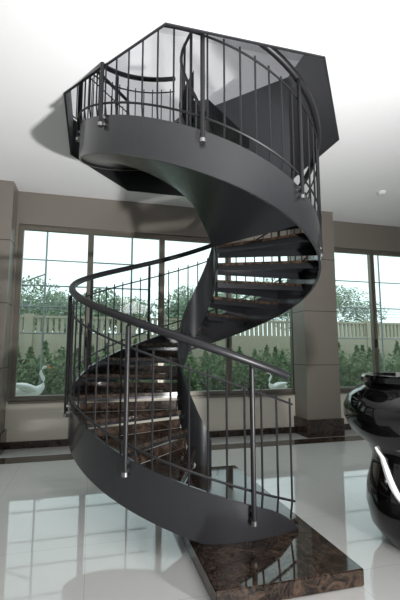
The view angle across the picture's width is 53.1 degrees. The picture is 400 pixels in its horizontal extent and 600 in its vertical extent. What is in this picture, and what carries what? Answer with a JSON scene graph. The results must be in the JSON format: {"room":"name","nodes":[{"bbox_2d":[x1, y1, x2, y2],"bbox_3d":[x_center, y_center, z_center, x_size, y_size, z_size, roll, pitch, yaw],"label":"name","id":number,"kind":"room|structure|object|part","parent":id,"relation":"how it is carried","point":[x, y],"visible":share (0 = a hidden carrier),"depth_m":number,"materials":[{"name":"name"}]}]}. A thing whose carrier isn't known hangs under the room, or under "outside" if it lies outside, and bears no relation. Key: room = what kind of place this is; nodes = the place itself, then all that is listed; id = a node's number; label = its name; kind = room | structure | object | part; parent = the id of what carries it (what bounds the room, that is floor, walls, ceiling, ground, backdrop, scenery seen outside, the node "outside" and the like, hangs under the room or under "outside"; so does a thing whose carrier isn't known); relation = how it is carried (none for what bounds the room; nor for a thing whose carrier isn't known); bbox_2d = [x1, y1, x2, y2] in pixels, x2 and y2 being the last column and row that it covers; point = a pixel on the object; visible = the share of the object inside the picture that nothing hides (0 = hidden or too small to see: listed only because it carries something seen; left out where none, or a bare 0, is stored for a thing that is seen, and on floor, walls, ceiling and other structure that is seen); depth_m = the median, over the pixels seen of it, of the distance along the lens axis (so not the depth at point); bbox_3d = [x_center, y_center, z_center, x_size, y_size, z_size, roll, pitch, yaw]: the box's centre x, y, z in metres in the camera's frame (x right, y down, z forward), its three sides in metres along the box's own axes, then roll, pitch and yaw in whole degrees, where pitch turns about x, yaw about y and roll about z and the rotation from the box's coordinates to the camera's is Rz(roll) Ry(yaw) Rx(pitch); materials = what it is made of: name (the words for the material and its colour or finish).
{"room":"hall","nodes":[
{"label":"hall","id":0,"kind":"room"},
{"bbox_2d":[0,429,6,454],"bbox_3d":[-3.068,1.949,5.416,0.740,0.280,0.399,2,-7,-15],"label":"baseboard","id":1,"kind":"structure","parent":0,"point":[3,434],"depth_m":5.51,"materials":[{"name":"brown stone"}]},
{"bbox_2d":[0,0,399,226],"bbox_3d":[1.431,-2.367,2.311,12.200,0.413,10.120,2,-7,-15],"label":"ceiling","id":2,"kind":"structure","parent":0,"point":[47,47],"depth_m":3.48,"materials":[{"name":"white paint"}]},
{"bbox_2d":[63,22,338,196],"bbox_3d":[0.018,-2.078,4.768,3.030,0.475,3.270,2,-7,-15],"label":"stairwell opening","id":3,"kind":"structure","parent":2,"relation":"attached to","point":[130,181],"depth_m":5.04,"materials":[{"name":"grey paint"}]},
{"bbox_2d":[73,55,331,156],"bbox_3d":[-0.002,-2.846,4.859,3.129,1.169,3.398,2,-7,-15],"label":"guardrail","id":4,"kind":"object","parent":2,"relation":"on","point":[311,69],"visible":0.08,"depth_m":5.92,"materials":[{"name":"grey metal"}]},
{"bbox_3d":[-1.098,-2.845,4.563,0.860,1.094,3.398,2,-7,-15],"label":"bar railing","id":5,"kind":"part","parent":4,"relation":"part of","materials":[{"name":"black metal"}]},
{"bbox_3d":[0.799,-2.885,4.747,1.674,1.119,3.598,-1,-7,7],"label":"solid panel","id":6,"kind":"part","parent":4,"relation":"part of","materials":[{"name":"grey"}]},
{"bbox_2d":[378,190,385,195],"bbox_3d":[2.811,-1.648,6.183,0.120,0.050,0.120,2,-7,-15],"label":"smoke detector","id":7,"kind":"object","parent":2,"relation":"attached to","point":[382,192],"visible":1,"depth_m":6.14,"materials":[{"name":"white plastic"}]},
{"bbox_2d":[0,429,399,599],"bbox_3d":[1.431,1.712,1.800,12.200,0.150,10.120,2,-7,-15],"label":"floor","id":8,"kind":"structure","parent":0,"point":[62,537],"depth_m":3.17,"materials":[{"name":"tile"}]},
{"bbox_2d":[0,180,18,432],"bbox_3d":[-3.072,0.051,5.669,0.680,3.550,0.369,2,-7,-15],"label":"column","id":9,"kind":"structure","parent":8,"relation":"on","point":[9,191],"depth_m":5.69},
{"bbox_2d":[0,239,14,368],"bbox_3d":[-3.072,0.050,5.668,0.684,1.812,0.371,2,-7,-15],"label":"joint","id":10,"kind":"object","parent":9,"relation":"attached to","point":[0,239],"depth_m":5.67,"materials":[{"name":"grey"}]},
{"bbox_2d":[0,435,364,463],"bbox_3d":[0.342,2.143,5.844,12.200,0.002,0.300,2,-7,-15],"label":"trim","id":11,"kind":"structure","parent":8,"relation":"on","point":[12,460],"depth_m":5.91,"materials":[{"name":"stone"}]},
{"bbox_2d":[63,26,363,599],"bbox_3d":[-0.052,-0.713,4.338,2.549,5.290,3.690,2,-7,-15],"label":"spiral staircase","id":12,"kind":"structure","parent":8,"relation":"on","point":[241,541],"depth_m":3.25,"materials":[{"name":"metal"}]},
{"bbox_3d":[-0.020,-1.312,4.297,2.546,4.111,2.546,2,-7,-15],"label":"handrail","id":13,"kind":"part","parent":12,"relation":"part of","materials":[{"name":"black metal"}]},
{"bbox_3d":[-0.068,-2.173,4.367,0.294,2.161,0.416,6,-9,-38],"label":"rail","id":14,"kind":"part","parent":12,"relation":"part of","materials":[{"name":"black metal"}]},
{"bbox_2d":[290,210,340,419],"bbox_3d":[1.996,0.217,6.991,0.620,3.550,0.419,2,-7,-15],"label":"column","id":15,"kind":"structure","parent":8,"relation":"on","point":[315,333],"depth_m":6.75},
{"bbox_2d":[293,258,338,364],"bbox_3d":[1.996,0.216,6.990,0.624,1.812,0.421,2,-7,-15],"label":"joint","id":16,"kind":"object","parent":15,"relation":"attached to","point":[303,258],"depth_m":6.83,"materials":[{"name":"grey"}]},
{"bbox_2d":[343,372,399,547],"bbox_3d":[1.620,1.172,2.977,1.010,1.215,1.010,2,-7,-15],"label":"urn","id":17,"kind":"object","parent":8,"relation":"on","point":[372,407],"visible":1,"depth_m":2.81,"materials":[{"name":"black ceramic"}]},
{"bbox_2d":[5,32,399,441],"bbox_3d":[0.148,-1.239,6.998,12.200,7.000,0.200,2,-7,-15],"label":"wall","id":18,"kind":"structure","parent":0,"point":[38,421],"depth_m":6.76,"materials":[{"name":"beige paint"}]},
{"bbox_2d":[9,224,294,400],"bbox_3d":[-0.539,0.232,6.592,4.640,2.660,0.130,2,-7,-15],"label":"window","id":19,"kind":"structure","parent":18,"relation":"in","point":[22,228],"depth_m":6.44,"materials":[{"name":"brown metal"}]},
{"bbox_2d":[5,424,350,449],"bbox_3d":[0.176,2.171,6.463,12.200,0.100,0.020,2,-7,-15],"label":"baseboard","id":20,"kind":"structure","parent":18,"relation":"attached to","point":[57,442],"depth_m":6.45,"materials":[{"name":"stone"}]},
{"bbox_2d":[8,391,348,403],"bbox_3d":[1.407,1.625,6.885,8.640,0.030,0.100,2,-7,-15],"label":"trim","id":21,"kind":"structure","parent":18,"relation":"attached to","point":[341,392],"depth_m":6.28,"materials":[{"name":"brown stone"}]},
{"bbox_2d":[334,248,399,390],"bbox_3d":[3.938,0.382,7.782,3.370,2.660,0.130,2,-7,-15],"label":"window","id":22,"kind":"structure","parent":18,"relation":"in","point":[370,254],"depth_m":7.64,"materials":[{"name":"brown metal"}]},
{"bbox_2d":[159,27,302,60],"bbox_3d":[1.457,-5.369,2.591,12.600,0.100,10.320,2,-7,-15],"label":"ceiling","id":23,"kind":"structure","parent":0,"point":[245,46],"depth_m":7.36,"materials":[{"name":"white paint"}]},
{"bbox_2d":[294,416,344,437],"bbox_3d":[2.000,2.115,6.738,0.680,0.280,0.449,2,-7,-15],"label":"column base","id":24,"kind":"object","parent":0,"point":[315,428],"depth_m":6.53,"materials":[{"name":"brown stone"}]},
{"label":"outside","id":25,"kind":"structure","parent":0,"visible":0},
{"bbox_3d":[-3.792,5.828,33.000,70.000,0.150,53.380,2,-7,-15],"label":"lawn","id":26,"kind":"structure","parent":25,"visible":0},
{"bbox_2d":[20,275,63,331],"bbox_3d":[-12.538,1.446,23.425,8.592,6.181,4.638,2,-7,-15],"label":"tree","id":27,"kind":"object","parent":26,"relation":"on","point":[32,309],"visible":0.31,"depth_m":24.00,"materials":[{"name":"green plant"}]},
{"bbox_2d":[22,289,84,332],"bbox_3d":[-10.180,2.136,28.326,6.262,6.032,4.248,6,-9,-39],"label":"tree","id":28,"kind":"object","parent":26,"relation":"on","point":[63,298],"visible":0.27,"depth_m":27.99,"materials":[{"name":"green plant"}]},
{"bbox_2d":[64,288,152,332],"bbox_3d":[-5.281,1.931,23.249,5.149,5.175,4.285,2,-7,-15],"label":"tree","id":29,"kind":"object","parent":26,"relation":"on","point":[118,304],"visible":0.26,"depth_m":22.88,"materials":[{"name":"green plant"}]},
{"bbox_2d":[150,292,240,329],"bbox_3d":[-0.004,1.811,23.721,6.024,5.531,4.708,2,-7,-15],"label":"tree","id":30,"kind":"object","parent":26,"relation":"on","point":[182,306],"visible":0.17,"depth_m":23.58,"materials":[{"name":"green plant"}]},
{"bbox_2d":[16,338,399,394],"bbox_3d":[1.559,2.261,12.143,27.073,2.307,2.424,2,-7,-15],"label":"hedge","id":31,"kind":"object","parent":26,"relation":"on","point":[196,379],"visible":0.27,"depth_m":11.26,"materials":[{"name":"green plant"}]},
{"bbox_2d":[17,300,399,390],"bbox_3d":[1.470,1.759,13.877,50.080,3.163,0.361,2,-7,-15],"label":"fence","id":32,"kind":"object","parent":26,"relation":"on","point":[247,343],"visible":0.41,"depth_m":13.72,"materials":[{"name":"beige wood"}]},
{"bbox_2d":[19,232,399,394],"bbox_3d":[0.100,-0.333,9.400,13.001,6.200,0.088,2,-7,-16],"label":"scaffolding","id":33,"kind":"object","parent":26,"relation":"on","point":[45,259],"visible":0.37,"depth_m":8.68,"materials":[{"name":"grey metal"}]},
{"bbox_2d":[169,285,249,312],"bbox_3d":[0.773,2.205,31.210,7.080,6.613,4.737,2,-7,-15],"label":"tree","id":34,"kind":"object","parent":26,"relation":"on","point":[185,287],"visible":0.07,"depth_m":30.31,"materials":[{"name":"green plant"}]},
{"bbox_2d":[247,278,343,330],"bbox_3d":[6.073,1.599,25.968,6.492,6.511,4.340,2,-7,-15],"label":"tree","id":35,"kind":"object","parent":26,"relation":"on","point":[286,314],"visible":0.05,"depth_m":25.84,"materials":[{"name":"green plant"}]},
{"bbox_2d":[288,285,386,325],"bbox_3d":[10.522,2.083,30.870,8.243,6.771,5.449,2,-7,-15],"label":"tree","id":36,"kind":"object","parent":26,"relation":"on","point":[349,292],"visible":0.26,"depth_m":30.43,"materials":[{"name":"green plant"}]},
{"bbox_3d":[0.957,2.209,7.807,18.000,0.760,0.400,2,-7,-15],"label":"ledge","id":37,"kind":"object","parent":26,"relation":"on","visible":0},
{"bbox_2d":[16,366,51,395],"bbox_3d":[-2.895,1.420,6.879,0.649,0.568,0.371,5,-9,-35],"label":"statue","id":38,"kind":"object","parent":37,"relation":"on","point":[22,389],"visible":0.75,"depth_m":6.74,"materials":[{"name":"white ceramic"}]},
{"bbox_2d":[265,373,286,388],"bbox_3d":[1.528,1.650,8.036,0.458,0.401,0.262,1,-7,-5],"label":"statue","id":39,"kind":"object","parent":37,"relation":"on","point":[278,385],"visible":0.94,"depth_m":7.97,"materials":[{"name":"white ceramic"}]}
]}

